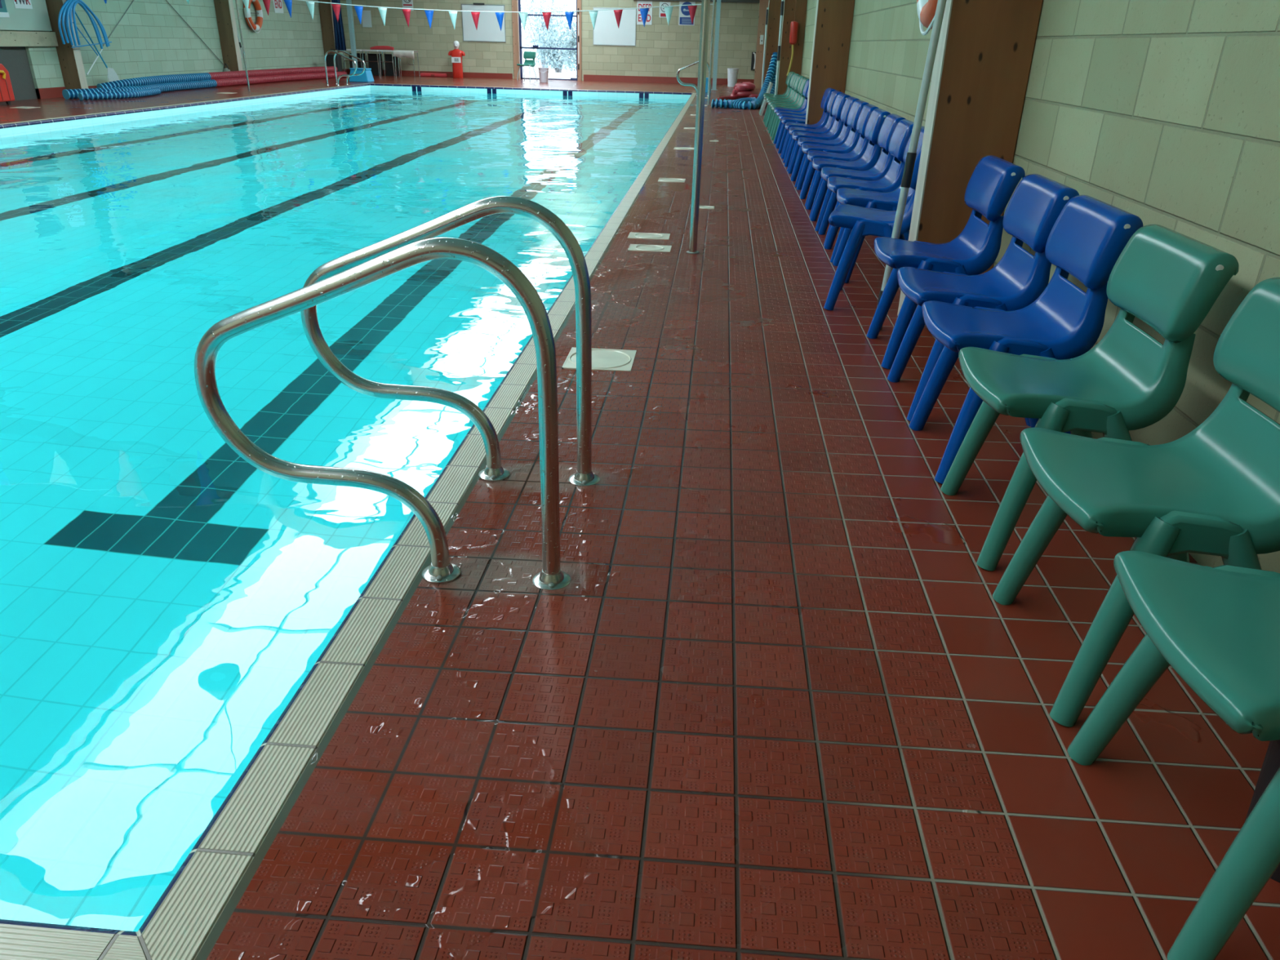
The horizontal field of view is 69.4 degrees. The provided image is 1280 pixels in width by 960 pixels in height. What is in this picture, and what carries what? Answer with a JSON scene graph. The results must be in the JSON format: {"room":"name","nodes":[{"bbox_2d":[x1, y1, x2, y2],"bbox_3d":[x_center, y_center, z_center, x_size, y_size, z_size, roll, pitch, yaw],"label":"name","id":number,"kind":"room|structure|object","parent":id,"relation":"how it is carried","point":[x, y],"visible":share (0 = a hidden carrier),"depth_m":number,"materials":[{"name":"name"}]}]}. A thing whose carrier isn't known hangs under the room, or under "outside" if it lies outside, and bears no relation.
{"room":"indoor swimming pool","nodes":[
{"label":"indoor swimming pool","id":0,"kind":"room"},
{"bbox_2d":[0,0,64,98],"bbox_3d":[-10.837,-7.477,14.527,0.080,2.900,4.520,3,25,4],"label":"wall","id":1,"kind":"structure","parent":0,"point":[44,63],"depth_m":16.39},
{"bbox_2d":[13,0,32,8],"bbox_3d":[-10.647,-8.407,15.868,0.007,0.560,0.440,3,25,4],"label":"poster","id":2,"kind":"object","parent":1,"relation":"attached to","point":[24,4],"visible":0.99,"depth_m":15.97,"materials":[{"name":"paper"}]},
{"bbox_2d":[0,31,57,46],"bbox_3d":[-10.818,-7.040,14.732,0.100,0.235,4.520,3,25,4],"label":"trim","id":3,"kind":"structure","parent":1,"relation":"on","point":[7,38],"depth_m":16.07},
{"bbox_2d":[35,86,66,98],"bbox_3d":[-10.711,-7.048,16.816,0.080,0.170,0.740,3,25,4],"label":"baseboard","id":4,"kind":"structure","parent":1,"relation":"attached to","point":[51,92],"depth_m":16.73,"materials":[{"name":"red tile"}]},
{"bbox_2d":[0,0,346,100],"bbox_3d":[-11.037,-7.164,13.739,0.220,3.200,35.200,3,25,4],"label":"wall","id":5,"kind":"structure","parent":0,"point":[151,38],"depth_m":20.54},
{"bbox_2d":[244,0,262,32],"bbox_3d":[-9.927,-11.988,23.733,0.150,0.917,0.917,3,25,4],"label":"lifebuoy","id":6,"kind":"object","parent":5,"relation":"attached to","point":[258,25],"visible":0.93,"depth_m":23.79,"materials":[{"name":"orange plastic"}]},
{"bbox_2d":[0,85,691,137],"bbox_3d":[-3.952,-4.290,13.179,8.523,1.320,25.003,3,25,4],"label":"pool edge","id":7,"kind":"structure","parent":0,"point":[52,126],"depth_m":18.81,"materials":[{"name":"tile"}]},
{"bbox_2d":[0,89,688,931],"bbox_3d":[-3.939,-4.778,12.948,8.521,0.001,25.001,3,25,4],"label":"pool water","id":8,"kind":"object","parent":7,"relation":"in","point":[166,596],"visible":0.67,"depth_m":3.61,"materials":[{"name":"liquid"}]},
{"bbox_2d":[0,83,693,936],"bbox_3d":[-3.936,-4.897,12.891,8.558,0.043,25.038,3,25,4],"label":"trim","id":9,"kind":"structure","parent":7,"relation":"on","point":[180,871],"depth_m":2.37,"materials":[{"name":"blue tile"}]},
{"bbox_2d":[339,0,759,80],"bbox_3d":[-2.760,-15.194,28.603,13.460,5.350,0.200,3,25,4],"label":"wall","id":10,"kind":"structure","parent":0,"point":[661,49],"depth_m":29.13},
{"bbox_2d":[361,10,372,27],"bbox_3d":[-8.669,-14.620,29.301,0.300,0.480,0.012,3,25,4],"label":"notice","id":11,"kind":"object","parent":10,"relation":"attached to","point":[366,15],"visible":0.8,"depth_m":29.30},
{"bbox_2d":[461,3,506,42],"bbox_3d":[-4.915,-14.380,29.055,1.376,1.088,0.035,3,25,4],"label":"whiteboard","id":12,"kind":"object","parent":10,"relation":"attached to","point":[488,29],"visible":1,"depth_m":29.09,"materials":[{"name":"metal"}]},
{"bbox_2d":[511,0,582,80],"bbox_3d":[-2.914,-14.085,29.058,2.180,2.750,0.190,3,25,4],"label":"door","id":13,"kind":"structure","parent":10,"relation":"in","point":[516,4],"depth_m":29.18,"materials":[{"name":"wood"}]},
{"bbox_2d":[346,68,754,84],"bbox_3d":[-2.837,-12.904,29.573,13.440,0.180,0.014,3,25,4],"label":"baseboard","id":14,"kind":"structure","parent":10,"relation":"attached to","point":[404,73],"depth_m":29.44,"materials":[{"name":"red tile"}]},
{"bbox_2d":[592,7,636,45],"bbox_3d":[-0.795,-14.125,28.803,1.346,1.056,0.020,3,25,4],"label":"whiteboard","id":15,"kind":"object","parent":10,"relation":"attached to","point":[606,31],"visible":0.8,"depth_m":28.83,"materials":[{"name":"metal"}]},
{"bbox_2d":[636,0,652,25],"bbox_3d":[0.141,-14.442,28.570,0.470,0.665,0.015,3,25,4],"label":"sign","id":16,"kind":"object","parent":10,"relation":"attached to","point":[640,3],"visible":0.75,"depth_m":28.57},
{"bbox_2d":[678,0,695,25],"bbox_3d":[1.446,-14.380,28.475,0.490,0.675,0.021,3,25,4],"label":"sign","id":17,"kind":"object","parent":10,"relation":"attached to","point":[684,19],"visible":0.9,"depth_m":28.50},
{"bbox_2d":[646,0,759,3],"bbox_3d":[1.829,-14.773,28.233,4.100,0.280,0.058,3,25,4],"label":"trim","id":18,"kind":"structure","parent":10,"relation":"attached to","point":[722,1],"depth_m":28.20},
{"bbox_2d":[0,75,1279,959],"bbox_3d":[-4.285,-5.395,13.840,14.060,0.033,35.600,3,25,4],"label":"floor","id":19,"kind":"structure","parent":0,"point":[777,701],"depth_m":1.81,"materials":[{"name":"red tile"}]},
{"bbox_2d":[0,63,14,104],"bbox_3d":[-10.503,-6.285,14.693,0.658,0.620,0.760,3,25,4],"label":"box","id":20,"kind":"object","parent":19,"relation":"on","point":[6,94],"visible":1,"depth_m":14.88,"materials":[{"name":"red plastic"}]},
{"bbox_2d":[44,0,88,89],"bbox_3d":[-10.490,-8.558,16.637,0.367,3.061,0.200,3,25,4],"label":"timber post","id":21,"kind":"object","parent":19,"relation":"on","point":[70,60],"visible":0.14,"depth_m":16.92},
{"bbox_2d":[71,8,119,81],"bbox_3d":[-10.386,-8.319,17.674,0.115,1.706,0.899,10,27,17],"label":"net","id":22,"kind":"object","parent":19,"relation":"on","point":[112,75],"visible":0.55,"depth_m":17.96,"materials":[{"name":"blue plastic"}]},
{"bbox_2d":[78,87,161,100],"bbox_3d":[-9.544,-7.199,17.231,0.411,0.128,2.250,5,26,7],"label":"lane rope","id":23,"kind":"object","parent":19,"relation":"on","point":[156,91],"visible":1,"depth_m":16.86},
{"bbox_2d":[62,71,346,99],"bbox_3d":[-9.485,-9.450,21.942,0.526,0.166,12.236,4,25,4],"label":"lane rope","id":24,"kind":"object","parent":19,"relation":"on","point":[68,94],"visible":0.81,"depth_m":20.78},
{"bbox_2d":[213,0,242,71],"bbox_3d":[-9.974,-11.196,22.224,0.367,3.061,0.200,3,25,4],"label":"timber post","id":25,"kind":"object","parent":19,"relation":"on","point":[224,11],"visible":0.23,"depth_m":22.34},
{"bbox_2d":[235,0,251,91],"bbox_3d":[-8.470,-9.534,19.596,0.080,2.380,0.080,3,25,4],"label":"flag pole","id":26,"kind":"object","parent":19,"relation":"on","point":[236,1],"visible":1,"depth_m":19.71,"materials":[{"name":"silver metal"}]},
{"bbox_2d":[318,0,337,56],"bbox_3d":[-9.445,-13.898,27.946,0.367,3.061,0.200,3,25,4],"label":"timber post","id":27,"kind":"object","parent":19,"relation":"on","point":[325,9],"visible":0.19,"depth_m":27.92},
{"bbox_2d":[325,48,342,71],"bbox_3d":[-9.177,-12.496,27.691,0.400,0.760,0.329,3,25,4],"label":"case","id":28,"kind":"object","parent":19,"relation":"on","point":[329,60],"visible":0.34,"depth_m":27.55,"materials":[{"name":"black plastic"}]},
{"bbox_2d":[324,50,356,85],"bbox_3d":[-7.360,-10.115,22.715,0.840,0.802,0.092,3,25,4],"label":"grab rail","id":29,"kind":"object","parent":19,"relation":"on","point":[328,51],"visible":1,"depth_m":22.70,"materials":[{"name":"silver metal"}]},
{"bbox_2d":[0,83,696,959],"bbox_3d":[-3.936,-4.916,12.882,8.751,0.004,25.231,3,25,4],"label":"pool edge","id":30,"kind":"structure","parent":19,"relation":"on","point":[179,929],"depth_m":1.67,"materials":[{"name":"beige tile"}]},
{"bbox_2d":[333,49,365,84],"bbox_3d":[-7.310,-10.370,23.256,0.840,0.802,0.092,3,25,4],"label":"grab rail","id":31,"kind":"object","parent":19,"relation":"on","point":[340,51],"visible":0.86,"depth_m":23.22,"materials":[{"name":"silver metal"}]},
{"bbox_2d":[346,0,357,67],"bbox_3d":[-8.375,-13.745,26.588,0.200,4.000,0.200,3,25,4],"label":"steel column","id":32,"kind":"structure","parent":19,"relation":"on","point":[349,11],"depth_m":26.89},
{"bbox_2d":[349,67,373,82],"bbox_3d":[-7.613,-11.057,25.234,0.543,0.340,0.493,3,25,4],"label":"step","id":33,"kind":"structure","parent":19,"relation":"on","point":[366,77],"depth_m":25.06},
{"bbox_2d":[367,53,382,75],"bbox_3d":[-8.396,-13.191,29.349,0.376,0.630,0.256,3,25,4],"label":"crate","id":34,"kind":"object","parent":19,"relation":"on","point":[371,57],"visible":0.91,"depth_m":29.25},
{"bbox_2d":[194,237,570,590],"bbox_3d":[-0.574,-0.141,2.065,0.840,0.802,0.092,3,25,4],"label":"grab rail","id":35,"kind":"object","parent":19,"relation":"on","point":[440,571],"visible":1,"depth_m":2.03,"materials":[{"name":"silver metal"}]},
{"bbox_2d":[383,53,399,75],"bbox_3d":[-7.878,-13.161,29.315,0.356,0.630,0.256,3,25,4],"label":"crate","id":36,"kind":"object","parent":19,"relation":"on","point":[388,57],"visible":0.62,"depth_m":29.23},
{"bbox_2d":[394,50,420,76],"bbox_3d":[-7.345,-13.116,29.120,0.634,0.740,0.560,3,25,4],"label":"cloth table","id":37,"kind":"object","parent":19,"relation":"on","point":[414,51],"visible":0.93,"depth_m":29.03,"materials":[{"name":"white plastic"}]},
{"bbox_2d":[392,49,414,60],"bbox_3d":[-7.337,-13.330,29.006,0.680,0.274,0.603,3,25,4],"label":"table cover","id":38,"kind":"object","parent":37,"relation":"on","point":[408,54],"visible":1,"depth_m":28.73,"materials":[{"name":"white fabric"}]},
{"bbox_2d":[300,195,599,485],"bbox_3d":[-0.527,-0.383,2.576,0.840,0.802,0.092,3,25,4],"label":"grab rail","id":39,"kind":"object","parent":19,"relation":"on","point":[494,471],"visible":0.94,"depth_m":2.55,"materials":[{"name":"silver metal"}]},
{"bbox_2d":[448,40,465,78],"bbox_3d":[-5.746,-13.210,29.031,0.537,1.060,0.235,3,25,4],"label":"manikin","id":40,"kind":"object","parent":19,"relation":"on","point":[456,55],"visible":1,"depth_m":28.95,"materials":[{"name":"red plastic"}]},
{"bbox_2d":[516,51,537,80],"bbox_3d":[-3.515,-12.850,28.684,0.490,0.821,0.499,13,28,23],"label":"chair","id":41,"kind":"object","parent":19,"relation":"on","point":[526,55],"visible":1,"depth_m":28.69,"materials":[{"name":"green plastic"}]},
{"bbox_2d":[537,67,549,82],"bbox_3d":[-2.880,-12.103,27.624,0.326,0.400,0.340,3,25,4],"label":"bucket","id":42,"kind":"object","parent":19,"relation":"on","point":[543,72],"visible":1,"depth_m":27.53,"materials":[{"name":"white plastic"}]},
{"bbox_2d":[561,346,636,371],"bbox_3d":[-0.161,-0.487,3.752,0.272,0.016,0.270,3,25,4],"label":"floor drain","id":43,"kind":"object","parent":19,"relation":"in","point":[602,359],"visible":0.8,"depth_m":3.73,"materials":[{"name":"beige plastic"}]},
{"bbox_2d":[626,231,670,239],"bbox_3d":[0.060,-1.621,6.154,0.272,0.016,0.200,3,25,4],"label":"floor drain","id":44,"kind":"object","parent":19,"relation":"in","point":[632,235],"visible":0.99,"depth_m":6.14,"materials":[{"name":"beige plastic"}]},
{"bbox_2d":[627,244,671,252],"bbox_3d":[0.062,-1.449,5.791,0.262,0.016,0.190,3,25,4],"label":"floor drain","id":45,"kind":"object","parent":19,"relation":"in","point":[633,247],"visible":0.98,"depth_m":5.78,"materials":[{"name":"beige plastic"}]},
{"bbox_2d":[676,60,709,96],"bbox_3d":[1.294,-9.688,22.284,0.840,0.802,0.092,3,25,4],"label":"grab rail","id":46,"kind":"object","parent":19,"relation":"on","point":[696,62],"visible":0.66,"depth_m":22.27,"materials":[{"name":"silver metal"}]},
{"bbox_2d":[686,0,710,253],"bbox_3d":[0.352,-2.475,5.180,0.080,2.380,0.080,3,25,4],"label":"flag pole","id":47,"kind":"object","parent":19,"relation":"on","point":[705,4],"visible":1,"depth_m":5.36,"materials":[{"name":"silver metal"}]},
{"bbox_2d":[706,0,715,105],"bbox_3d":[1.464,-8.932,18.852,0.080,2.380,0.080,3,25,4],"label":"pole","id":48,"kind":"object","parent":19,"relation":"on","point":[714,1],"visible":1,"depth_m":18.92,"materials":[{"name":"silver metal"}]},
{"bbox_2d":[242,0,712,31],"bbox_3d":[-3.498,-9.584,19.002,9.981,0.604,0.044,3,25,4],"label":"pennant line","id":49,"kind":"object","parent":48,"relation":"hanging from","point":[336,6],"visible":0.99,"depth_m":19.00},
{"bbox_2d":[711,0,720,89],"bbox_3d":[2.106,-12.640,24.810,0.200,4.000,0.200,3,25,4],"label":"steel column","id":50,"kind":"structure","parent":19,"relation":"on","point":[718,2],"depth_m":25.12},
{"bbox_2d":[727,68,738,86],"bbox_3d":[2.764,-12.013,27.589,0.346,0.500,0.362,3,25,4],"label":"bucket","id":51,"kind":"object","parent":19,"relation":"on","point":[732,73],"visible":0.93,"depth_m":27.48,"materials":[{"name":"white plastic"}]},
{"bbox_2d":[711,97,755,108],"bbox_3d":[2.068,-7.729,18.937,0.431,0.166,1.801,17,30,30],"label":"lane rope","id":52,"kind":"object","parent":19,"relation":"on","point":[717,104],"visible":0.44,"depth_m":18.34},
{"bbox_2d":[717,81,759,100],"bbox_3d":[2.297,-8.762,20.866,0.766,0.373,2.003,8,26,14],"label":"pile","id":53,"kind":"object","parent":19,"relation":"on","point":[744,89],"visible":0.91,"depth_m":20.88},
{"bbox_2d":[715,52,777,109],"bbox_3d":[2.238,-8.357,19.266,0.943,1.029,3.111,7,26,12],"label":"lane rope","id":54,"kind":"object","parent":19,"relation":"on","point":[757,103],"visible":0.89,"depth_m":19.60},
{"bbox_2d":[754,0,768,88],"bbox_3d":[3.513,-12.738,26.165,0.357,3.049,0.160,3,25,4],"label":"timber post","id":55,"kind":"object","parent":19,"relation":"on","point":[763,4],"visible":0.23,"depth_m":26.27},
{"bbox_2d":[760,7,768,88],"bbox_3d":[2.728,-9.322,20.271,0.043,1.866,0.336,3,25,4],"label":"pole","id":56,"kind":"object","parent":19,"relation":"on","point":[766,15],"visible":0.83,"depth_m":20.21,"materials":[{"name":"metal"}]},
{"bbox_2d":[763,0,781,82],"bbox_3d":[2.968,-9.951,20.262,0.357,3.049,0.160,3,25,4],"label":"timber post","id":57,"kind":"object","parent":19,"relation":"on","point":[774,6],"visible":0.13,"depth_m":20.24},
{"bbox_2d":[774,0,784,95],"bbox_3d":[2.216,-6.715,14.808,0.048,1.816,0.290,3,25,4],"label":"pole","id":58,"kind":"object","parent":19,"relation":"on","point":[782,1],"visible":0.87,"depth_m":14.73,"materials":[{"name":"metal"}]},
{"bbox_2d":[764,71,795,126],"bbox_3d":[2.177,-5.938,14.424,0.496,0.788,0.471,3,25,4],"label":"chair","id":59,"kind":"object","parent":19,"relation":"on","point":[788,94],"visible":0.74,"depth_m":14.35,"materials":[{"name":"green plastic"}]},
{"bbox_2d":[765,73,798,127],"bbox_3d":[2.142,-5.706,13.933,0.496,0.788,0.471,2,25,3],"label":"chair","id":60,"kind":"object","parent":19,"relation":"on","point":[789,96],"visible":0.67,"depth_m":13.93,"materials":[{"name":"green plastic"}]},
{"bbox_2d":[767,74,799,131],"bbox_3d":[2.094,-5.479,13.451,0.496,0.788,0.471,3,25,4],"label":"chair","id":61,"kind":"object","parent":19,"relation":"on","point":[792,98],"visible":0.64,"depth_m":13.43,"materials":[{"name":"green plastic"}]},
{"bbox_2d":[768,75,804,135],"bbox_3d":[2.047,-5.254,12.976,0.496,0.788,0.471,2,25,4],"label":"chair","id":62,"kind":"object","parent":19,"relation":"on","point":[798,78],"visible":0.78,"depth_m":12.93,"materials":[{"name":"green plastic"}]},
{"bbox_2d":[769,76,807,137],"bbox_3d":[2.005,-5.031,12.503,0.496,0.788,0.471,3,25,5],"label":"chair","id":63,"kind":"object","parent":19,"relation":"on","point":[802,77],"visible":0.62,"depth_m":12.48,"materials":[{"name":"green plastic"}]},
{"bbox_2d":[771,77,808,142],"bbox_3d":[1.957,-4.812,12.039,0.496,0.788,0.471,2,25,4],"label":"chair","id":64,"kind":"object","parent":19,"relation":"on","point":[799,105],"visible":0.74,"depth_m":11.99,"materials":[{"name":"green plastic"}]},
{"bbox_2d":[773,79,809,146],"bbox_3d":[1.919,-4.586,11.561,0.496,0.788,0.471,2,25,4],"label":"chair","id":65,"kind":"object","parent":19,"relation":"on","point":[804,106],"visible":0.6,"depth_m":11.52,"materials":[{"name":"blue plastic"}]},
{"bbox_2d":[777,113,805,156],"bbox_3d":[1.822,-4.097,10.525,0.496,0.788,0.471,2,25,3],"label":"chair","id":66,"kind":"object","parent":19,"relation":"on","point":[781,116],"visible":0.36,"depth_m":10.59,"materials":[{"name":"blue plastic"}]},
{"bbox_2d":[777,0,807,94],"bbox_3d":[2.460,-7.356,14.765,0.357,3.049,0.160,3,25,4],"label":"timber post","id":67,"kind":"object","parent":19,"relation":"on","point":[788,14],"visible":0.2,"depth_m":14.84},
{"bbox_2d":[786,0,798,75],"bbox_3d":[2.446,-7.226,14.634,0.124,1.527,0.124,-21,34,-39],"label":"bag","id":68,"kind":"object","parent":67,"relation":"hanging from","point":[793,24],"visible":0.98,"depth_m":14.66,"materials":[{"name":"red fabric"}]},
{"bbox_2d":[776,88,808,148],"bbox_3d":[1.876,-4.344,11.049,0.496,0.788,0.471,2,25,3],"label":"chair","id":69,"kind":"object","parent":19,"relation":"on","point":[779,112],"visible":0.3,"depth_m":11.13,"materials":[{"name":"blue plastic"}]},
{"bbox_2d":[781,116,805,163],"bbox_3d":[1.779,-3.861,10.025,0.496,0.788,0.471,3,25,5],"label":"chair","id":70,"kind":"object","parent":19,"relation":"on","point":[785,119],"visible":0.26,"depth_m":9.98,"materials":[{"name":"blue plastic"}]},
{"bbox_2d":[784,88,835,171],"bbox_3d":[1.710,-3.543,9.352,0.496,0.788,0.471,3,25,4],"label":"chair","id":71,"kind":"object","parent":19,"relation":"on","point":[822,122],"visible":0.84,"depth_m":9.27,"materials":[{"name":"blue plastic"}]},
{"bbox_2d":[787,90,842,178],"bbox_3d":[1.667,-3.300,8.837,0.496,0.788,0.471,3,25,4],"label":"chair","id":72,"kind":"object","parent":19,"relation":"on","point":[828,126],"visible":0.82,"depth_m":8.79,"materials":[{"name":"blue plastic"}]},
{"bbox_2d":[791,93,850,186],"bbox_3d":[1.619,-3.068,8.346,0.496,0.788,0.471,2,25,3],"label":"chair","id":73,"kind":"object","parent":19,"relation":"on","point":[837,127],"visible":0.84,"depth_m":8.26,"materials":[{"name":"blue plastic"}]},
{"bbox_2d":[795,96,858,195],"bbox_3d":[1.578,-2.819,7.819,0.496,0.788,0.471,3,25,4],"label":"chair","id":74,"kind":"object","parent":19,"relation":"on","point":[841,139],"visible":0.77,"depth_m":7.77,"materials":[{"name":"blue plastic"}]},
{"bbox_2d":[805,0,854,124],"bbox_3d":[1.948,-4.740,9.223,0.357,3.049,0.160,3,25,4],"label":"timber post","id":75,"kind":"object","parent":19,"relation":"on","point":[833,20],"visible":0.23,"depth_m":9.33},
{"bbox_2d":[800,99,868,206],"bbox_3d":[1.532,-2.596,7.346,0.496,0.788,0.471,2,25,3],"label":"chair","id":76,"kind":"object","parent":19,"relation":"on","point":[851,142],"visible":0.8,"depth_m":7.28,"materials":[{"name":"blue plastic"}]},
{"bbox_2d":[805,103,879,217],"bbox_3d":[1.484,-2.363,6.852,0.496,0.788,0.471,3,25,5],"label":"chair","id":77,"kind":"object","parent":19,"relation":"on","point":[857,153],"visible":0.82,"depth_m":6.79,"materials":[{"name":"blue plastic"}]},
{"bbox_2d":[809,108,890,231],"bbox_3d":[1.435,-2.143,6.387,0.496,0.788,0.471,3,25,4],"label":"chair","id":78,"kind":"object","parent":19,"relation":"on","point":[869,158],"visible":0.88,"depth_m":6.30,"materials":[{"name":"blue plastic"}]},
{"bbox_2d":[817,113,905,245],"bbox_3d":[1.401,-1.917,5.907,0.496,0.788,0.471,3,25,5],"label":"chair","id":79,"kind":"object","parent":19,"relation":"on","point":[880,169],"visible":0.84,"depth_m":5.85,"materials":[{"name":"blue plastic"}]},
{"bbox_2d":[823,119,913,262],"bbox_3d":[1.353,-1.708,5.466,0.496,0.788,0.471,3,25,5],"label":"chair","id":80,"kind":"object","parent":19,"relation":"on","point":[891,180],"visible":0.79,"depth_m":5.38,"materials":[{"name":"blue plastic"}]},
{"bbox_2d":[823,143,922,310],"bbox_3d":[1.160,-1.238,4.468,0.496,0.788,0.471,8,26,15],"label":"chair","id":81,"kind":"object","parent":19,"relation":"on","point":[864,221],"visible":0.57,"depth_m":4.35,"materials":[{"name":"blue plastic"}]},
{"bbox_2d":[832,125,924,283],"bbox_3d":[1.316,-1.500,5.024,0.496,0.788,0.471,3,25,5],"label":"chair","id":82,"kind":"object","parent":19,"relation":"on","point":[889,201],"visible":0.44,"depth_m":4.96,"materials":[{"name":"blue plastic"}]},
{"bbox_2d":[875,0,946,329],"bbox_3d":[1.175,-1.744,3.709,0.204,2.327,0.041,-9,27,-20],"label":"pole","id":83,"kind":"object","parent":19,"relation":"on","point":[911,154],"visible":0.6,"depth_m":3.83,"materials":[{"name":"metal"}]},
{"bbox_2d":[866,155,1025,369],"bbox_3d":[1.192,-0.877,3.704,0.496,0.788,0.471,3,25,4],"label":"chair","id":84,"kind":"object","parent":19,"relation":"on","point":[993,182],"visible":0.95,"depth_m":3.59,"materials":[{"name":"blue plastic"}]},
{"bbox_2d":[897,0,1043,315],"bbox_3d":[1.436,-2.121,3.677,0.357,3.049,0.160,3,25,4],"label":"timber post","id":85,"kind":"object","parent":19,"relation":"on","point":[983,60],"visible":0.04,"depth_m":3.85,"materials":[{"name":"wood"}]},
{"bbox_2d":[887,173,1079,426],"bbox_3d":[1.144,-0.631,3.183,0.496,0.788,0.471,3,25,4],"label":"chair","id":86,"kind":"object","parent":19,"relation":"on","point":[1020,277],"visible":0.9,"depth_m":3.08,"materials":[{"name":"blue plastic"}]},
{"bbox_2d":[908,195,1142,484],"bbox_3d":[1.099,-0.422,2.742,0.496,0.788,0.471,3,25,4],"label":"chair","id":87,"kind":"object","parent":19,"relation":"on","point":[1086,241],"visible":0.89,"depth_m":2.63,"materials":[{"name":"blue plastic"}]},
{"bbox_2d":[940,224,1239,571],"bbox_3d":[1.062,-0.214,2.300,0.496,0.788,0.471,3,25,4],"label":"chair","id":88,"kind":"object","parent":19,"relation":"on","point":[1166,278],"visible":0.96,"depth_m":2.18,"materials":[{"name":"green plastic"}]},
{"bbox_2d":[991,277,1279,727],"bbox_3d":[1.015,0.030,1.783,0.496,0.788,0.471,3,25,4],"label":"chair","id":89,"kind":"object","parent":19,"relation":"on","point":[1214,489],"visible":0.93,"depth_m":1.72,"materials":[{"name":"green plastic"}]},
{"bbox_2d":[1066,551,1279,959],"bbox_3d":[0.971,0.254,1.310,0.496,0.788,0.471,3,25,4],"label":"chair","id":90,"kind":"object","parent":19,"relation":"on","point":[1218,628],"visible":1,"depth_m":1.28,"materials":[{"name":"green plastic"}]},
{"bbox_2d":[1244,739,1279,882],"bbox_3d":[1.026,0.487,1.417,0.160,0.254,0.160,3,25,4],"label":"rubbish bin","id":91,"kind":"object","parent":19,"relation":"on","point":[1271,764],"visible":0.16,"depth_m":1.42,"materials":[{"name":"black plastic"}]},
{"bbox_3d":[-9.743,-9.832,22.735,0.255,0.166,9.303,3,25,4],"label":"lane rope","id":92,"kind":"object","parent":19,"relation":"on","visible":0},
{"bbox_2d":[96,66,337,88],"bbox_3d":[-9.618,-9.757,22.363,0.360,0.263,10.835,4,25,5],"label":"lane rope","id":93,"kind":"object","parent":92,"relation":"on","point":[142,81],"visible":0.91,"depth_m":20.75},
{"bbox_2d":[800,0,1279,573],"bbox_3d":[2.562,-6.390,12.848,0.200,3.200,35.200,3,25,4],"label":"wall","id":94,"kind":"structure","parent":0,"point":[1166,113],"depth_m":2.64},
{"bbox_2d":[916,0,937,35],"bbox_3d":[1.661,-2.859,5.077,0.158,0.750,0.750,4,25,5],"label":"lifebuoy","id":95,"kind":"object","parent":94,"relation":"attached to","point":[926,9],"visible":0.62,"depth_m":5.14,"materials":[{"name":"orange plastic"}]},
{"bbox_3d":[-4.193,-8.958,12.149,13.860,2.060,35.400,3,25,4],"label":"ceiling","id":96,"kind":"structure","parent":0,"visible":0},
{"bbox_2d":[331,0,346,50],"bbox_3d":[-9.063,-14.051,27.614,0.340,2.200,0.084,3,25,4],"label":"curtain","id":97,"kind":"object","parent":96,"relation":"hanging from","point":[340,41],"visible":0.69,"depth_m":27.86,"materials":[{"name":"blue fabric"}]},
{"bbox_3d":[-10.212,-8.630,16.577,0.170,0.076,0.024,3,25,4],"label":"wall hook","id":98,"kind":"object","parent":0,"visible":0},
{"bbox_2d":[57,0,110,45],"bbox_3d":[-10.203,-8.381,16.912,0.072,0.803,1.408,3,25,4],"label":"hose","id":99,"kind":"object","parent":98,"relation":"hanging from","point":[63,6],"visible":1,"depth_m":16.37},
{"bbox_2d":[62,0,109,46],"bbox_3d":[-10.175,-8.374,16.914,0.072,0.793,1.267,3,25,4],"label":"hose","id":100,"kind":"object","parent":98,"relation":"hanging from","point":[69,1],"visible":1,"depth_m":16.44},
{"bbox_2d":[69,3,102,48],"bbox_3d":[-10.176,-8.338,16.933,0.072,0.802,0.843,3,25,4],"label":"hose","id":101,"kind":"object","parent":98,"relation":"hanging from","point":[70,11],"visible":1,"depth_m":16.61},
{"bbox_2d":[72,0,101,44],"bbox_3d":[-10.148,-8.362,16.920,0.072,0.722,0.702,3,25,4],"label":"hose","id":102,"kind":"object","parent":98,"relation":"hanging from","point":[75,3],"visible":1,"depth_m":16.75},
{"bbox_2d":[66,0,108,46],"bbox_3d":[-10.148,-8.362,16.918,0.072,0.791,1.126,3,25,4],"label":"hose","id":103,"kind":"object","parent":98,"relation":"hanging from","point":[73,2],"visible":1,"depth_m":16.61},
{"label":"outside","id":104,"kind":"structure","parent":0,"visible":0},
{"bbox_2d":[522,53,576,79],"bbox_3d":[0.202,-25.324,56.283,70.000,0.100,58.800,3,25,4],"label":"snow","id":105,"kind":"structure","parent":104,"point":[564,74],"depth_m":36.36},
{"bbox_2d":[520,0,576,67],"bbox_3d":[-4.391,-20.637,41.449,2.979,3.979,3.829,-7,27,-17],"label":"shrub","id":106,"kind":"object","parent":105,"relation":"on","point":[543,25],"visible":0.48,"depth_m":41.32,"materials":[{"name":"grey plant"}]},
{"bbox_2d":[524,17,576,72],"bbox_3d":[-3.430,-17.315,36.677,2.378,2.121,2.456,10,27,16],"label":"shrub","id":107,"kind":"object","parent":105,"relation":"on","point":[551,55],"visible":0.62,"depth_m":36.56,"materials":[{"name":"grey plant"}]},
{"bbox_2d":[544,6,576,71],"bbox_3d":[-2.010,-15.982,33.536,2.670,2.461,2.576,5,26,8],"label":"shrub","id":108,"kind":"object","parent":105,"relation":"on","point":[571,37],"visible":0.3,"depth_m":33.36,"materials":[{"name":"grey plant"}]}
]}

